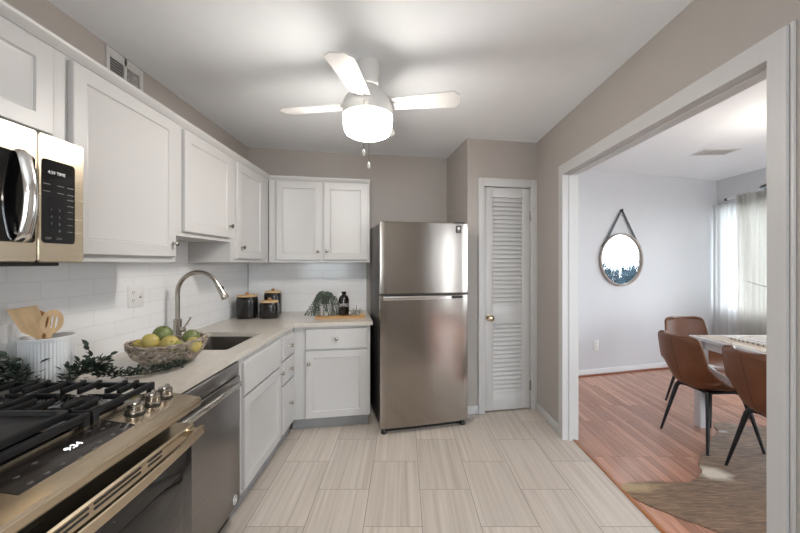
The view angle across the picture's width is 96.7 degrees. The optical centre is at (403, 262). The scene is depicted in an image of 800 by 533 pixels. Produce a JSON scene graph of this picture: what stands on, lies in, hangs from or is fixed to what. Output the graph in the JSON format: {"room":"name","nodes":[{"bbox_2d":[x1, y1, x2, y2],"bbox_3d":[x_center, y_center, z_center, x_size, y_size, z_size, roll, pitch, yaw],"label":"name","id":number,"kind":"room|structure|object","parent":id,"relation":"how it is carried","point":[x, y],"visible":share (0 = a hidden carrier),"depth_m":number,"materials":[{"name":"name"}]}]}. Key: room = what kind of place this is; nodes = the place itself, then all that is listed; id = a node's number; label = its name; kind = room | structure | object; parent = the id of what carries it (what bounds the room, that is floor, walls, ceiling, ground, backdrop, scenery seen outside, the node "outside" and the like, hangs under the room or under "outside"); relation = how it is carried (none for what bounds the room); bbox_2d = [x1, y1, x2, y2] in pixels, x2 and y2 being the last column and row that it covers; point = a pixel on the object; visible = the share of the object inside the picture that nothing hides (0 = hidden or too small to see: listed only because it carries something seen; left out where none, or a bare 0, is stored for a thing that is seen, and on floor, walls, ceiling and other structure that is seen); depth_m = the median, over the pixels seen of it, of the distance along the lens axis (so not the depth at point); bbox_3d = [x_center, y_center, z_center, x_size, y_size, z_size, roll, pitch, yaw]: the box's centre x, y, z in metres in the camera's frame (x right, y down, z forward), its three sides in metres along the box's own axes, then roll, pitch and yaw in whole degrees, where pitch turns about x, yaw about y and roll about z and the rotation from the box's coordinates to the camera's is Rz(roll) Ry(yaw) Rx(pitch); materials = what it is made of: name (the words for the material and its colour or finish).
{"room":"kitchen","nodes":[
{"label":"kitchen","id":0,"kind":"room"},
{"bbox_2d":[0,0,247,381],"bbox_3d":[-1.575,0.120,0.900,0.130,2.480,5.600,0,0,0],"label":"wall","id":1,"kind":"structure","parent":0,"point":[91,297],"depth_m":1.84,"materials":[{"name":"tile"}]},
{"bbox_2d":[0,0,60,136],"bbox_3d":[-1.353,-0.593,0.855,0.328,0.375,0.760,0,0,0],"label":"upper cabinet","id":2,"kind":"object","parent":1,"relation":"attached to","point":[27,47],"visible":0.8,"depth_m":1.13,"materials":[{"name":"paint"}]},
{"bbox_2d":[0,118,82,266],"bbox_3d":[-1.287,-0.195,0.855,0.442,0.410,0.756,0,0,0],"label":"microwave","id":3,"kind":"object","parent":2,"relation":"attached to","point":[41,174],"visible":1,"depth_m":1.08,"materials":[{"name":"silver metal"}]},
{"bbox_2d":[54,38,179,261],"bbox_3d":[-1.341,-0.393,1.564,0.352,0.775,0.658,0,0,0],"label":"upper cabinet","id":4,"kind":"object","parent":1,"relation":"attached to","point":[127,138],"visible":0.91,"depth_m":1.49,"materials":[{"name":"paint"}]},
{"bbox_2d":[105,45,142,90],"bbox_3d":[-1.515,-0.975,1.938,0.010,0.270,0.255,0,0,0],"label":"air vent","id":5,"kind":"object","parent":1,"relation":"in","point":[114,61],"visible":0.42,"depth_m":1.92,"materials":[{"name":"metal"}]},
{"bbox_2d":[128,285,143,307],"bbox_3d":[-1.501,0.188,2.002,0.018,0.120,0.118,0,0,0],"label":"wall outlet","id":6,"kind":"object","parent":1,"relation":"attached to","point":[135,293],"visible":1,"depth_m":1.99,"materials":[{"name":"white plastic"}]},
{"bbox_2d":[131,289,134,304],"bbox_3d":[-1.503,0.188,1.975,0.003,0.084,0.034,0,0,0],"label":"receptacle","id":7,"kind":"object","parent":6,"relation":"attached to","point":[132,290],"depth_m":1.97,"materials":[{"name":"white plastic"}]},
{"bbox_2d":[176,116,233,241],"bbox_3d":[-1.341,-0.463,2.191,0.352,0.634,0.594,0,0,0],"label":"upper cabinet","id":8,"kind":"object","parent":1,"relation":"attached to","point":[203,163],"visible":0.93,"depth_m":2.12,"materials":[{"name":"paint"}]},
{"bbox_2d":[188,152,269,261],"bbox_3d":[-1.341,-0.393,2.836,0.352,0.775,0.696,0,0,0],"label":"upper cabinet","id":9,"kind":"object","parent":1,"relation":"attached to","point":[248,242],"visible":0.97,"depth_m":2.68,"materials":[{"name":"paint"}]},
{"bbox_2d":[248,148,446,375],"bbox_3d":[-0.541,0.120,3.694,2.310,2.480,0.130,0,0,-10],"label":"wall","id":10,"kind":"structure","parent":0,"point":[401,188],"depth_m":3.63,"materials":[{"name":"beige paint"}]},
{"bbox_2d":[268,175,369,262],"bbox_3d":[-0.799,-0.393,3.399,0.922,0.775,0.372,0,0,-10],"label":"upper cabinet","id":11,"kind":"object","parent":10,"relation":"attached to","point":[312,219],"visible":0.99,"depth_m":3.24,"materials":[{"name":"paint"}]},
{"bbox_2d":[48,0,766,179],"bbox_3d":[1.390,-1.160,0.900,6.220,0.080,8.600,0,0,0],"label":"ceiling","id":12,"kind":"structure","parent":0,"point":[517,68],"depth_m":2.02,"materials":[{"name":"paint"}]},
{"bbox_2d":[280,51,459,167],"bbox_3d":[-0.203,-0.806,2.000,0.780,0.626,0.780,0,0,-36],"label":"ceiling fan","id":13,"kind":"object","parent":12,"relation":"hanging from","point":[367,111],"visible":1,"depth_m":1.91,"materials":[{"name":"white plastic"}]},
{"bbox_2d":[690,148,741,155],"bbox_3d":[3.130,-1.116,3.580,0.340,0.007,0.200,0,0,5],"label":"ceiling vent","id":14,"kind":"object","parent":12,"relation":"in","point":[725,151],"visible":1,"depth_m":3.56,"materials":[{"name":"metal"}]},
{"bbox_2d":[759,183,766,190],"bbox_3d":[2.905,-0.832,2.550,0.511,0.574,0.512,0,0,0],"label":"curtain rod","id":15,"kind":"object","parent":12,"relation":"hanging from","point":[761,187],"visible":0.18,"depth_m":2.69,"materials":[{"name":"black metal"}]},
{"bbox_2d":[447,138,535,405],"bbox_3d":[0.869,0.120,3.574,0.720,2.480,0.630,0,0,-10],"label":"wall","id":16,"kind":"structure","parent":0,"point":[473,159],"depth_m":3.23,"materials":[{"name":"beige paint"}]},
{"bbox_2d":[467,405,477,414],"bbox_3d":[0.601,1.321,3.276,0.110,0.078,0.162,0,0,-10],"label":"baseboard","id":17,"kind":"structure","parent":16,"relation":"attached to","point":[473,409],"depth_m":3.20,"materials":[{"name":"paint"}]},
{"bbox_2d":[478,177,536,413],"bbox_3d":[0.949,0.295,3.300,0.584,2.130,0.098,0,0,-10],"label":"trim","id":18,"kind":"structure","parent":16,"relation":"attached to","point":[482,182],"depth_m":3.25,"materials":[{"name":"paint"}]},
{"bbox_2d":[485,187,530,410],"bbox_3d":[0.958,0.328,3.257,0.462,2.036,0.106,0,0,-10],"label":"door","id":19,"kind":"structure","parent":16,"relation":"in","point":[507,210],"depth_m":3.29,"materials":[{"name":"paint"}]},
{"bbox_2d":[220,369,766,532],"bbox_3d":[1.390,1.390,0.900,6.220,0.060,8.600,0,0,0],"label":"floor","id":20,"kind":"structure","parent":0,"point":[506,470],"depth_m":2.33,"materials":[{"name":"tile"}]},
{"bbox_2d":[0,380,203,532],"bbox_3d":[-1.093,0.883,0.865,0.831,0.954,0.777,0,0,0],"label":"range","id":21,"kind":"object","parent":20,"relation":"on","point":[108,462],"visible":1,"depth_m":0.96,"materials":[{"name":"silver metal"}]},
{"bbox_2d":[0,394,142,465],"bbox_3d":[-1.184,0.476,0.865,0.648,0.036,0.773,0,0,0],"label":"cooktop","id":22,"kind":"object","parent":21,"relation":"in","point":[23,458],"depth_m":0.96,"materials":[{"name":"black metal"}]},
{"bbox_2d":[175,361,241,532],"bbox_3d":[-1.159,0.939,1.573,0.682,0.843,0.623,0,0,0],"label":"dishwasher","id":23,"kind":"object","parent":20,"relation":"on","point":[216,453],"visible":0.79,"depth_m":1.63,"materials":[{"name":"silver metal"}]},
{"bbox_2d":[228,336,284,518],"bbox_3d":[-1.177,0.935,2.217,0.680,0.850,0.655,0,0,0],"label":"base cabinet","id":24,"kind":"object","parent":20,"relation":"on","point":[260,373],"visible":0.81,"depth_m":2.14,"materials":[{"name":"paint"}]},
{"bbox_2d":[275,328,294,451],"bbox_3d":[-1.177,0.935,2.700,0.680,0.850,0.310,0,0,0],"label":"base cabinet","id":25,"kind":"object","parent":20,"relation":"on","point":[287,339],"visible":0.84,"depth_m":2.67,"materials":[{"name":"paint"}]},
{"bbox_2d":[293,325,369,428],"bbox_3d":[-0.651,0.935,3.232,0.628,0.850,0.754,0,0,-10],"label":"base cabinet","id":26,"kind":"object","parent":20,"relation":"on","point":[332,374],"visible":0.96,"depth_m":2.90,"materials":[{"name":"paint"}]},
{"bbox_2d":[0,310,372,393],"bbox_3d":[-0.883,0.495,2.455,1.252,0.030,2.398,0,0,0],"label":"countertop","id":27,"kind":"structure","parent":26,"relation":"on","point":[206,363],"depth_m":1.95,"materials":[{"name":"stone"}]},
{"bbox_2d":[16,332,76,389],"bbox_3d":[-1.412,0.384,1.412,0.170,0.192,0.170,0,0,0],"label":"utensil crock","id":28,"kind":"object","parent":27,"relation":"on","point":[61,348],"visible":0.63,"depth_m":1.36,"materials":[{"name":"white ceramic"}]},
{"bbox_2d":[6,305,42,339],"bbox_3d":[-1.430,0.308,1.379,0.148,0.289,0.015,0,0,-43],"label":"spatula","id":29,"kind":"object","parent":28,"relation":"in","point":[27,319],"visible":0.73,"depth_m":1.36,"materials":[{"name":"brown wood"}]},
{"bbox_2d":[40,311,50,338],"bbox_3d":[-1.429,0.317,1.408,0.083,0.259,0.012,0,0,-42],"label":"spoon","id":30,"kind":"object","parent":28,"relation":"in","point":[41,312],"visible":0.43,"depth_m":1.41,"materials":[{"name":"brown wood"}]},
{"bbox_2d":[39,310,63,338],"bbox_3d":[-1.385,0.315,1.398,0.072,0.262,0.011,0,0,-39],"label":"spoon","id":31,"kind":"object","parent":28,"relation":"in","point":[50,313],"visible":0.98,"depth_m":1.40,"materials":[{"name":"brown wood"}]},
{"bbox_2d":[0,339,188,390],"bbox_3d":[-1.291,0.378,1.370,0.220,0.196,0.819,0,0,40],"label":"garland","id":32,"kind":"object","parent":27,"relation":"on","point":[89,365],"visible":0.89,"depth_m":1.43,"materials":[{"name":"green plant"}]},
{"bbox_2d":[124,332,207,364],"bbox_3d":[-1.151,0.414,1.736,0.363,0.124,0.290,0,0,0],"label":"woven bowl","id":33,"kind":"object","parent":27,"relation":"on","point":[141,358],"visible":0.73,"depth_m":1.64,"materials":[{"name":"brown wicker"}]},
{"bbox_2d":[131,339,142,351],"bbox_3d":[-1.268,0.394,1.700,0.060,0.060,0.060,0,0,34],"label":"fruit","id":34,"kind":"object","parent":33,"relation":"in","point":[137,342],"visible":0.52,"depth_m":1.68,"materials":[{"name":"yellow plant"}]},
{"bbox_2d":[141,334,159,351],"bbox_3d":[-1.206,0.381,1.695,0.078,0.088,0.078,0,0,22],"label":"fruit","id":35,"kind":"object","parent":33,"relation":"in","point":[149,340],"visible":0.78,"depth_m":1.67,"materials":[{"name":"yellow plant"}]},
{"bbox_2d":[152,326,172,340],"bbox_3d":[-1.196,0.352,1.766,0.088,0.081,0.085,0,0,-35],"label":"fruit","id":36,"kind":"object","parent":33,"relation":"in","point":[161,332],"visible":0.65,"depth_m":1.74,"materials":[{"name":"green plant"}]},
{"bbox_2d":[160,335,178,351],"bbox_3d":[-1.112,0.385,1.691,0.082,0.080,0.080,0,0,14],"label":"fruit","id":37,"kind":"object","parent":33,"relation":"in","point":[168,340],"visible":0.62,"depth_m":1.66,"materials":[{"name":"yellow plant"}]},
{"bbox_2d":[173,341,187,355],"bbox_3d":[-1.062,0.405,1.690,0.063,0.070,0.067,0,0,-1],"label":"fruit","id":38,"kind":"object","parent":33,"relation":"in","point":[177,342],"visible":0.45,"depth_m":1.67,"materials":[{"name":"yellow plant"}]},
{"bbox_2d":[182,329,200,341],"bbox_3d":[-1.056,0.371,1.770,0.079,0.081,0.079,0,0,32],"label":"fruit","id":39,"kind":"object","parent":33,"relation":"in","point":[190,333],"visible":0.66,"depth_m":1.75,"materials":[{"name":"green plant"}]},
{"bbox_2d":[186,337,201,351],"bbox_3d":[-1.011,0.393,1.715,0.065,0.072,0.067,0,0,-12],"label":"fruit","id":40,"kind":"object","parent":33,"relation":"in","point":[196,346],"visible":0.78,"depth_m":1.70,"materials":[{"name":"yellow plant"}]},
{"bbox_2d":[173,270,228,339],"bbox_3d":[-1.278,0.263,2.240,0.349,0.434,0.054,0,0,0],"label":"faucet","id":41,"kind":"object","parent":27,"relation":"on","point":[178,329],"visible":0.87,"depth_m":2.23,"materials":[{"name":"silver metal"}]},
{"bbox_2d":[202,337,251,349],"bbox_3d":[-1.167,0.603,2.216,0.449,0.183,0.573,0,0,0],"label":"sink","id":42,"kind":"object","parent":27,"relation":"in","point":[213,343],"visible":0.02,"depth_m":2.47,"materials":[{"name":"silver metal"}]},
{"bbox_2d":[236,292,257,318],"bbox_3d":[-1.372,0.367,3.115,0.166,0.225,0.166,0,0,-8],"label":"canister","id":43,"kind":"object","parent":27,"relation":"on","point":[246,304],"visible":1,"depth_m":3.04,"materials":[{"name":"black ceramic"}]},
{"bbox_2d":[260,298,278,318],"bbox_3d":[-1.180,0.392,3.125,0.156,0.175,0.156,0,0,-10],"label":"canister","id":44,"kind":"object","parent":27,"relation":"on","point":[269,309],"visible":1,"depth_m":3.06,"materials":[{"name":"black ceramic"}]},
{"bbox_2d":[264,288,281,314],"bbox_3d":[-1.215,0.357,3.300,0.150,0.245,0.150,0,0,-10],"label":"canister","id":45,"kind":"object","parent":27,"relation":"on","point":[274,294],"visible":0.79,"depth_m":3.24,"materials":[{"name":"black ceramic"}]},
{"bbox_2d":[315,313,364,318],"bbox_3d":[-0.560,0.470,3.155,0.430,0.018,0.170,0,0,-6],"label":"serving board","id":46,"kind":"object","parent":27,"relation":"on","point":[358,315],"visible":0.94,"depth_m":3.08,"materials":[{"name":"brown wood"}]},
{"bbox_2d":[304,291,338,316],"bbox_3d":[-0.704,0.354,3.143,0.259,0.214,0.264,0,0,37],"label":"trailing plant","id":47,"kind":"object","parent":46,"relation":"on","point":[324,308],"visible":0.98,"depth_m":3.10,"materials":[{"name":"green plant"}]},
{"bbox_2d":[338,291,348,315],"bbox_3d":[-0.535,0.357,3.165,0.093,0.208,0.093,0,0,0],"label":"bottle","id":48,"kind":"object","parent":46,"relation":"on","point":[343,303],"visible":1,"depth_m":3.13,"materials":[{"name":"black glass"}]},
{"bbox_2d":[370,221,466,434],"bbox_3d":[0.106,0.508,3.163,0.742,1.703,0.637,0,0,-14],"label":"refrigerator","id":49,"kind":"object","parent":20,"relation":"on","point":[418,270],"visible":1,"depth_m":2.89,"materials":[{"name":"silver metal"}]},
{"bbox_2d":[573,440,666,532],"bbox_3d":[1.309,1.357,1.965,0.026,0.005,1.538,0,0,0],"label":"trim","id":50,"kind":"structure","parent":20,"relation":"on","point":[592,458],"depth_m":2.11,"materials":[{"name":"brown wood"}]},
{"bbox_2d":[621,423,766,532],"bbox_3d":[2.397,1.357,1.911,2.175,0.006,2.218,0,0,0],"label":"cowhide rug","id":51,"kind":"object","parent":20,"relation":"on","point":[732,498],"visible":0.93,"depth_m":2.13,"materials":[{"name":"brown fur"}]},
{"bbox_2d":[658,330,765,455],"bbox_3d":[2.311,0.948,2.724,0.572,0.829,0.494,0,0,-3],"label":"dining chair","id":52,"kind":"object","parent":51,"relation":"on","point":[685,357],"visible":0.89,"depth_m":2.61,"materials":[{"name":"brown leather"}]},
{"bbox_2d":[689,335,766,427],"bbox_3d":[2.800,0.984,2.160,0.770,0.752,1.720,0,0,0],"label":"dining table","id":53,"kind":"object","parent":51,"relation":"on","point":[714,343],"visible":0.34,"depth_m":2.91,"materials":[{"name":"white paint"}]},
{"bbox_2d":[726,337,766,346],"bbox_3d":[2.800,0.597,2.215,0.404,0.019,1.371,0,0,0],"label":"table runner","id":54,"kind":"object","parent":53,"relation":"on","point":[760,341],"visible":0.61,"depth_m":2.75,"materials":[{"name":"white fabric"}]},
{"bbox_2d":[722,345,766,465],"bbox_3d":[2.336,0.943,2.166,0.572,0.829,0.494,0,0,2],"label":"dining chair","id":55,"kind":"object","parent":51,"relation":"on","point":[747,372],"visible":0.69,"depth_m":2.18,"materials":[{"name":"brown leather"}]},
{"bbox_2d":[664,316,749,418],"bbox_3d":[2.805,0.948,3.339,0.494,0.829,0.572,0,0,0],"label":"dining chair","id":56,"kind":"object","parent":20,"relation":"on","point":[675,325],"visible":0.34,"depth_m":3.56,"materials":[{"name":"brown leather"}]},
{"bbox_2d":[578,170,716,369],"bbox_3d":[2.851,0.120,4.521,3.250,2.480,0.120,0,0,-15],"label":"wall","id":57,"kind":"structure","parent":0,"point":[670,218],"depth_m":4.50,"materials":[{"name":"white paint"}]},
{"bbox_2d":[594,340,598,349],"bbox_3d":[2.331,0.995,4.315,0.072,0.120,0.008,0,0,-15],"label":"wall outlet","id":58,"kind":"object","parent":57,"relation":"attached to","point":[596,342],"visible":1,"depth_m":4.31,"materials":[{"name":"white plastic"}]},
{"bbox_2d":[599,209,643,285],"bbox_3d":[2.686,-0.191,4.395,0.654,0.951,0.039,0,0,-15],"label":"mirror","id":59,"kind":"object","parent":57,"relation":"attached to","point":[621,259],"visible":1,"depth_m":4.39,"materials":[{"name":"grey mirror"}]},
{"bbox_2d":[578,362,668,377],"bbox_3d":[2.808,1.321,4.432,2.980,0.078,0.033,0,0,-15],"label":"baseboard","id":60,"kind":"structure","parent":57,"relation":"attached to","point":[654,366],"depth_m":4.40,"materials":[{"name":"white paint"}]},
{"bbox_2d":[536,0,799,532],"bbox_3d":[1.258,0.120,1.100,0.045,2.480,6.000,0,0,0],"label":"wall","id":61,"kind":"structure","parent":0,"point":[705,35],"depth_m":1.85,"materials":[{"name":"beige paint"}]},
{"bbox_2d":[536,401,557,432],"bbox_3d":[1.229,1.321,0.775,0.012,0.078,5.050,0,0,0],"label":"baseboard","id":62,"kind":"structure","parent":61,"relation":"attached to","point":[552,422],"depth_m":3.03,"materials":[{"name":"paint"}]},
{"bbox_2d":[558,25,789,532],"bbox_3d":[1.278,0.301,1.970,0.123,2.118,1.670,0,0,0],"label":"trim","id":63,"kind":"structure","parent":61,"relation":"attached to","point":[769,58],"depth_m":1.19,"materials":[{"name":"paint"}]},
{"bbox_2d":[790,20,795,532],"bbox_3d":[1.231,0.297,1.127,0.008,2.125,0.014,0,0,0],"label":"trim","id":64,"kind":"structure","parent":61,"relation":"attached to","point":[793,23],"depth_m":1.12,"materials":[{"name":"paint"}]},
{"bbox_2d":[717,167,766,204],"bbox_3d":[4.310,0.120,0.850,0.120,2.480,8.500,0,0,0],"label":"wall","id":65,"kind":"structure","parent":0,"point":[729,187],"depth_m":4.51,"materials":[{"name":"white paint"}]},
{"bbox_3d":[4.200,-0.763,4.593,0.100,0.021,0.405,0,0,0],"label":"rod","id":66,"kind":"object","parent":65,"relation":"attached to","visible":0},
{"bbox_2d":[713,201,736,334],"bbox_3d":[4.155,0.264,4.609,0.030,2.073,0.343,0,0,0],"label":"curtain","id":67,"kind":"object","parent":66,"relation":"hanging from","point":[724,216],"visible":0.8,"depth_m":4.60,"materials":[{"name":"white fabric"}]},
{"bbox_2d":[736,190,766,334],"bbox_3d":[4.137,0.236,4.155,0.094,2.168,0.551,0,0,0],"label":"curtain","id":68,"kind":"object","parent":66,"relation":"hanging from","point":[751,207],"visible":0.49,"depth_m":4.20,"materials":[{"name":"fabric"}]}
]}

